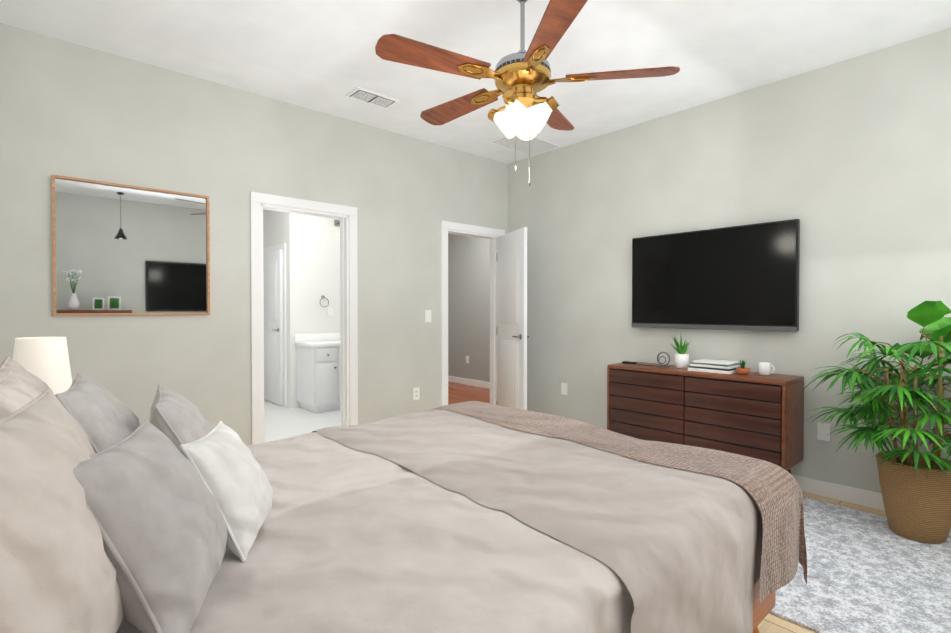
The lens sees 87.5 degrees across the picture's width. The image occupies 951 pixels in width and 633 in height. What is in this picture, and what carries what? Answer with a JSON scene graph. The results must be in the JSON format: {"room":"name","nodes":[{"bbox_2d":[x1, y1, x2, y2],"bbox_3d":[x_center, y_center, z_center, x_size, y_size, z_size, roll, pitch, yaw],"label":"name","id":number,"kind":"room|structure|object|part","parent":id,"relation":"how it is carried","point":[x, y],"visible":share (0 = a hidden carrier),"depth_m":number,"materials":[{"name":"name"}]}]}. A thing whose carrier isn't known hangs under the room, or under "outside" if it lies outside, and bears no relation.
{"room":"bedroom","nodes":[
{"label":"bedroom","id":0,"kind":"room"},
{"bbox_2d":[0,23,507,444],"bbox_3d":[-1.218,-0.240,4.172,4.110,2.850,0.120,-1,1,-42],"label":"wall","id":1,"kind":"structure","parent":0,"point":[70,109],"depth_m":3.53,"materials":[{"name":"paint"}]},
{"bbox_2d":[52,175,209,315],"bbox_3d":[-2.182,-0.423,3.208,0.838,0.828,0.028,-1,1,-42],"label":"mirror","id":2,"kind":"object","parent":1,"relation":"attached to","point":[120,249],"visible":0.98,"depth_m":3.17,"materials":[{"name":"clear glass"}]},
{"bbox_2d":[413,387,419,399],"bbox_3d":[-0.557,0.728,4.683,0.072,0.116,0.012,-1,1,-42],"label":"electrical outlet","id":3,"kind":"object","parent":1,"relation":"attached to","point":[416,393],"visible":1,"depth_m":4.68,"materials":[{"name":"white plastic"}]},
{"bbox_2d":[425,310,430,321],"bbox_3d":[-0.453,-0.003,4.767,0.072,0.116,0.012,-1,1,-42],"label":"light switch","id":4,"kind":"object","parent":1,"relation":"attached to","point":[427,315],"visible":1,"depth_m":4.76,"materials":[{"name":"white plastic"}]},
{"bbox_2d":[496,227,528,409],"bbox_3d":[0.361,0.157,5.036,0.135,2.010,0.706,0,1,-19],"label":"door leaf","id":5,"kind":"structure","parent":1,"relation":"in","point":[512,336],"depth_m":4.93,"materials":[{"name":"white wood"}]},
{"bbox_2d":[263,209,286,339],"bbox_3d":[-2.756,-0.274,6.806,0.120,2.850,1.180,-1,1,-42],"label":"wall","id":6,"kind":"structure","parent":0,"point":[274,228],"depth_m":6.62,"materials":[{"name":"white paint"}]},
{"bbox_2d":[263,250,282,405],"bbox_3d":[-2.736,0.141,6.620,0.096,2.000,0.708,-1,1,-42],"label":"door leaf","id":7,"kind":"structure","parent":6,"relation":"in","point":[273,321],"depth_m":6.51,"materials":[{"name":"white wood"}]},
{"bbox_2d":[263,243,286,406],"bbox_3d":[-2.701,0.108,6.646,0.018,2.090,0.850,-1,1,-42],"label":"door frame","id":8,"kind":"structure","parent":6,"relation":"attached to","point":[276,247],"depth_m":6.34,"materials":[{"name":"white wood"}]},
{"bbox_2d":[286,212,339,407],"bbox_3d":[-1.969,-0.272,6.637,1.070,2.850,0.120,-1,1,-42],"label":"wall","id":9,"kind":"structure","parent":0,"point":[312,260],"depth_m":6.40,"materials":[{"name":"white paint"}]},
{"bbox_2d":[320,295,328,306],"bbox_3d":[-1.988,-0.199,6.501,0.129,0.156,0.050,-1,1,-42],"label":"towel ring","id":10,"kind":"object","parent":9,"relation":"attached to","point":[322,296],"visible":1,"depth_m":6.50,"materials":[{"name":"silver metal"}]},
{"bbox_2d":[327,307,332,315],"bbox_3d":[-1.928,-0.066,6.586,0.072,0.116,0.012,-1,1,-42],"label":"bathroom light switch","id":11,"kind":"object","parent":9,"relation":"attached to","point":[329,311],"visible":1,"depth_m":6.58,"materials":[{"name":"white plastic"}]},
{"bbox_2d":[334,220,339,235],"bbox_3d":[-1.782,-1.177,6.588,0.120,0.220,0.175,-1,1,-42],"label":"sconce","id":12,"kind":"object","parent":9,"relation":"attached to","point":[336,222],"visible":0.33,"depth_m":6.62,"materials":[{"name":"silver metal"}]},
{"bbox_2d":[448,234,489,381],"bbox_3d":[0.424,-0.285,7.672,0.120,2.850,3.160,-1,1,-42],"label":"wall","id":13,"kind":"structure","parent":0,"point":[469,296],"depth_m":8.18,"materials":[{"name":"grey paint"}]},
{"bbox_2d":[448,376,489,388],"bbox_3d":[0.372,1.090,7.644,0.018,0.100,2.920,-1,1,-42],"label":"baseboard","id":14,"kind":"structure","parent":13,"relation":"attached to","point":[464,381],"depth_m":8.16,"materials":[{"name":"white"}]},
{"bbox_2d":[0,0,950,163],"bbox_3d":[-0.211,-1.714,4.106,5.790,0.100,8.970,-1,1,-42],"label":"ceiling","id":15,"kind":"structure","parent":0,"point":[320,56],"depth_m":3.00,"materials":[{"name":"paint"}]},
{"bbox_2d":[345,87,399,108],"bbox_3d":[-0.782,-1.654,3.778,0.360,0.012,0.200,-1,1,-42],"label":"ceiling vent","id":16,"kind":"object","parent":15,"relation":"in","point":[370,97],"visible":1,"depth_m":3.76,"materials":[{"name":"white metal"}]},
{"bbox_2d":[489,135,561,155],"bbox_3d":[0.488,-1.668,4.817,0.620,0.011,0.400,-1,1,-42],"label":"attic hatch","id":17,"kind":"object","parent":15,"relation":"in","point":[537,144],"visible":0.83,"depth_m":4.82,"materials":[{"name":"white"}]},
{"bbox_2d":[375,0,679,185],"bbox_3d":[0.192,-1.146,2.491,1.420,0.995,1.387,-1,1,-42],"label":"ceiling fan","id":18,"kind":"object","parent":15,"relation":"hanging from","point":[522,77],"visible":1,"depth_m":2.36,"materials":[{"name":"brown wood"}]},
{"bbox_2d":[264,382,950,632],"bbox_3d":[-0.184,1.235,4.114,5.790,0.102,8.890,-1,1,-42],"label":"floor","id":19,"kind":"structure","parent":0,"point":[277,417],"depth_m":5.42,"materials":[{"name":"white tile"}]},
{"bbox_2d":[295,332,339,412],"bbox_3d":[-1.755,0.687,6.350,0.890,0.940,0.582,-1,1,-42],"label":"bathroom vanity","id":20,"kind":"object","parent":19,"relation":"on","point":[317,372],"visible":0.42,"depth_m":6.03,"materials":[{"name":"painted wood"},{"name":"white stone"},{"name":"nickel"}]},
{"bbox_2d":[0,356,806,632],"bbox_3d":[-0.241,0.675,1.736,2.279,1.098,1.831,-1,1,-42],"label":"bed","id":21,"kind":"object","parent":19,"relation":"on","point":[177,513],"visible":1,"depth_m":1.19,"materials":[{"name":"beige fabric"}]},
{"bbox_2d":[0,372,39,418],"bbox_3d":[-1.040,0.356,1.133,0.236,0.444,0.552,-1,1,-42],"label":"pillow","id":22,"kind":"object","parent":21,"relation":"on","point":[15,394],"depth_m":1.13,"materials":[{"name":"beige fabric"}]},
{"bbox_2d":[0,356,53,393],"bbox_3d":[-1.351,0.353,1.495,0.235,0.438,0.528,-1,1,-42],"label":"pillow","id":23,"kind":"object","parent":21,"relation":"on","point":[9,368],"depth_m":1.51,"materials":[{"name":"beige fabric"}]},
{"bbox_2d":[0,388,123,632],"bbox_3d":[-0.684,0.363,0.773,0.314,0.436,0.535,-1,1,-42],"label":"pillow","id":24,"kind":"object","parent":21,"relation":"on","point":[62,500],"depth_m":0.72,"materials":[{"name":"beige fabric"}]},
{"bbox_2d":[55,373,139,452],"bbox_3d":[-1.167,0.382,1.565,0.257,0.378,0.451,-1,1,-42],"label":"pillow","id":25,"kind":"object","parent":21,"relation":"on","point":[105,420],"depth_m":1.44,"materials":[{"name":"grey fabric"}]},
{"bbox_2d":[73,420,227,632],"bbox_3d":[-0.623,0.403,0.976,0.320,0.353,0.449,-1,1,-42],"label":"pillow","id":26,"kind":"object","parent":21,"relation":"on","point":[150,517],"depth_m":0.85,"materials":[{"name":"grey fabric"}]},
{"bbox_2d":[150,384,212,452],"bbox_3d":[-0.991,0.410,1.698,0.237,0.323,0.388,-1,1,-42],"label":"pillow","id":27,"kind":"object","parent":21,"relation":"on","point":[171,412],"depth_m":1.57,"materials":[{"name":"grey fabric"}]},
{"bbox_2d":[179,421,272,561],"bbox_3d":[-0.629,0.431,1.277,0.269,0.290,0.352,-1,1,-42],"label":"pillow","id":28,"kind":"object","parent":21,"relation":"on","point":[241,493],"depth_m":1.18,"materials":[{"name":"white fabric"}]},
{"bbox_2d":[116,432,762,632],"bbox_3d":[-0.241,0.726,1.728,2.158,0.390,1.745,-1,1,-42],"label":"duvet","id":29,"kind":"object","parent":21,"relation":"on","point":[360,532],"depth_m":1.30,"materials":[{"name":"fabric"}]},
{"bbox_2d":[431,401,806,603],"bbox_3d":[0.452,0.737,2.354,0.425,0.472,1.835,-1,1,-42],"label":"throw","id":30,"kind":"object","parent":21,"relation":"on","point":[774,496],"depth_m":1.79,"materials":[{"name":"beige fabric"}]},
{"bbox_3d":[-0.282,0.676,1.695,2.165,1.097,1.720,-1,1,-42],"label":"frame","id":31,"kind":"part","parent":21,"relation":"part of","materials":[{"name":"brown wood"}]},
{"bbox_2d":[769,497,950,632],"bbox_3d":[1.453,1.194,2.894,1.530,0.014,3.650,-1,1,-42],"label":"rug","id":32,"kind":"object","parent":19,"relation":"on","point":[867,572],"depth_m":2.25,"materials":[{"name":"grey carpet"}]},
{"bbox_2d":[800,301,950,543],"bbox_3d":[2.313,0.554,2.657,0.830,1.269,1.034,-1,1,-42],"label":"floor plant","id":33,"kind":"object","parent":32,"relation":"on","point":[915,484],"visible":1,"depth_m":2.61,"materials":[{"name":"green plant"}]},
{"bbox_3d":[-1.701,0.903,2.041,0.492,0.620,0.520,-1,1,-42],"label":"nightstand","id":34,"kind":"object","parent":19,"relation":"on","visible":0},
{"bbox_2d":[13,337,71,394],"bbox_3d":[-1.703,0.338,1.951,0.200,0.510,0.200,-1,1,-42],"label":"table lamp","id":35,"kind":"object","parent":34,"relation":"on","point":[46,360],"visible":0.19,"depth_m":1.90,"materials":[{"name":"white fabric"}]},
{"bbox_2d":[508,28,950,493],"bbox_3d":[2.068,-0.234,3.665,0.120,2.850,5.250,-1,1,-42],"label":"wall","id":36,"kind":"structure","parent":0,"point":[847,163],"depth_m":3.45,"materials":[{"name":"paint"}]},
{"bbox_2d":[561,383,566,394],"bbox_3d":[0.880,0.715,4.916,0.012,0.116,0.072,-1,1,-42],"label":"electrical outlet","id":37,"kind":"object","parent":36,"relation":"attached to","point":[563,388],"visible":1,"depth_m":4.91,"materials":[{"name":"white plastic"}]},
{"bbox_2d":[607,362,803,474],"bbox_3d":[1.655,0.787,3.733,0.384,0.772,1.300,-1,1,-42],"label":"dresser","id":38,"kind":"object","parent":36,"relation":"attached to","point":[756,415],"visible":0.9,"depth_m":3.46,"materials":[{"name":"brown wood"}]},
{"bbox_2d":[622,361,658,365],"bbox_3d":[1.352,0.387,4.100,0.100,0.015,0.300,-1,1,-42],"label":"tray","id":39,"kind":"object","parent":38,"relation":"on","point":[645,364],"visible":0.9,"depth_m":4.09,"materials":[{"name":"brown wood"}]},
{"bbox_2d":[657,352,669,366],"bbox_3d":[1.484,0.337,3.922,0.060,0.120,0.112,-1,1,-42],"label":"ring ornament","id":40,"kind":"object","parent":38,"relation":"on","point":[663,364],"visible":1,"depth_m":3.92,"materials":[{"name":"silver metal"}]},
{"bbox_2d":[671,332,690,367],"bbox_3d":[1.603,0.257,3.883,0.259,0.281,0.186,-1,1,-42],"label":"plant pot","id":41,"kind":"object","parent":38,"relation":"on","point":[681,358],"visible":1,"depth_m":3.82,"materials":[{"name":"white ceramic"}]},
{"bbox_2d":[688,359,740,373],"bbox_3d":[1.758,0.364,3.645,0.249,0.074,0.307,-1,1,-42],"label":"books","id":42,"kind":"object","parent":38,"relation":"on","point":[715,366],"visible":0.85,"depth_m":3.57,"materials":[{"name":"white paper"}]},
{"bbox_2d":[736,360,749,374],"bbox_3d":[1.861,0.347,3.454,0.086,0.112,0.085,-1,1,-42],"label":"succulent pot","id":43,"kind":"object","parent":38,"relation":"on","point":[742,370],"visible":1,"depth_m":3.44,"materials":[{"name":"brown ceramic"}]},
{"bbox_2d":[758,362,774,375],"bbox_3d":[2.002,0.361,3.417,0.076,0.085,0.100,-1,1,-42],"label":"ceramic mug","id":44,"kind":"object","parent":38,"relation":"on","point":[764,368],"visible":1,"depth_m":3.40,"materials":[{"name":"white ceramic"}]},
{"bbox_2d":[632,219,799,331],"bbox_3d":[1.784,-0.284,3.833,0.078,0.764,1.240,-1,1,-42],"label":"tv","id":45,"kind":"object","parent":36,"relation":"attached to","point":[744,277],"visible":0.98,"depth_m":3.72,"materials":[{"name":"black plastic"}]},
{"bbox_2d":[817,422,829,440],"bbox_3d":[2.317,0.766,3.304,0.012,0.116,0.072,-1,1,-42],"label":"electrical outlet","id":46,"kind":"object","parent":36,"relation":"attached to","point":[823,430],"visible":1,"depth_m":3.30,"materials":[{"name":"white plastic"}]},
{"bbox_2d":[792,474,884,510],"bbox_3d":[2.012,1.142,3.633,0.030,0.100,5.010,-1,1,-42],"label":"baseboard","id":47,"kind":"structure","parent":36,"relation":"attached to","point":[870,499],"depth_m":3.22,"materials":[{"name":"white"}]},
{"bbox_2d":[876,451,950,543],"bbox_3d":[2.405,0.983,2.702,0.356,0.410,0.356,-1,1,-42],"label":"basket","id":48,"kind":"object","parent":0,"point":[917,505],"depth_m":2.60,"materials":[{"name":"wicker"}]}
]}

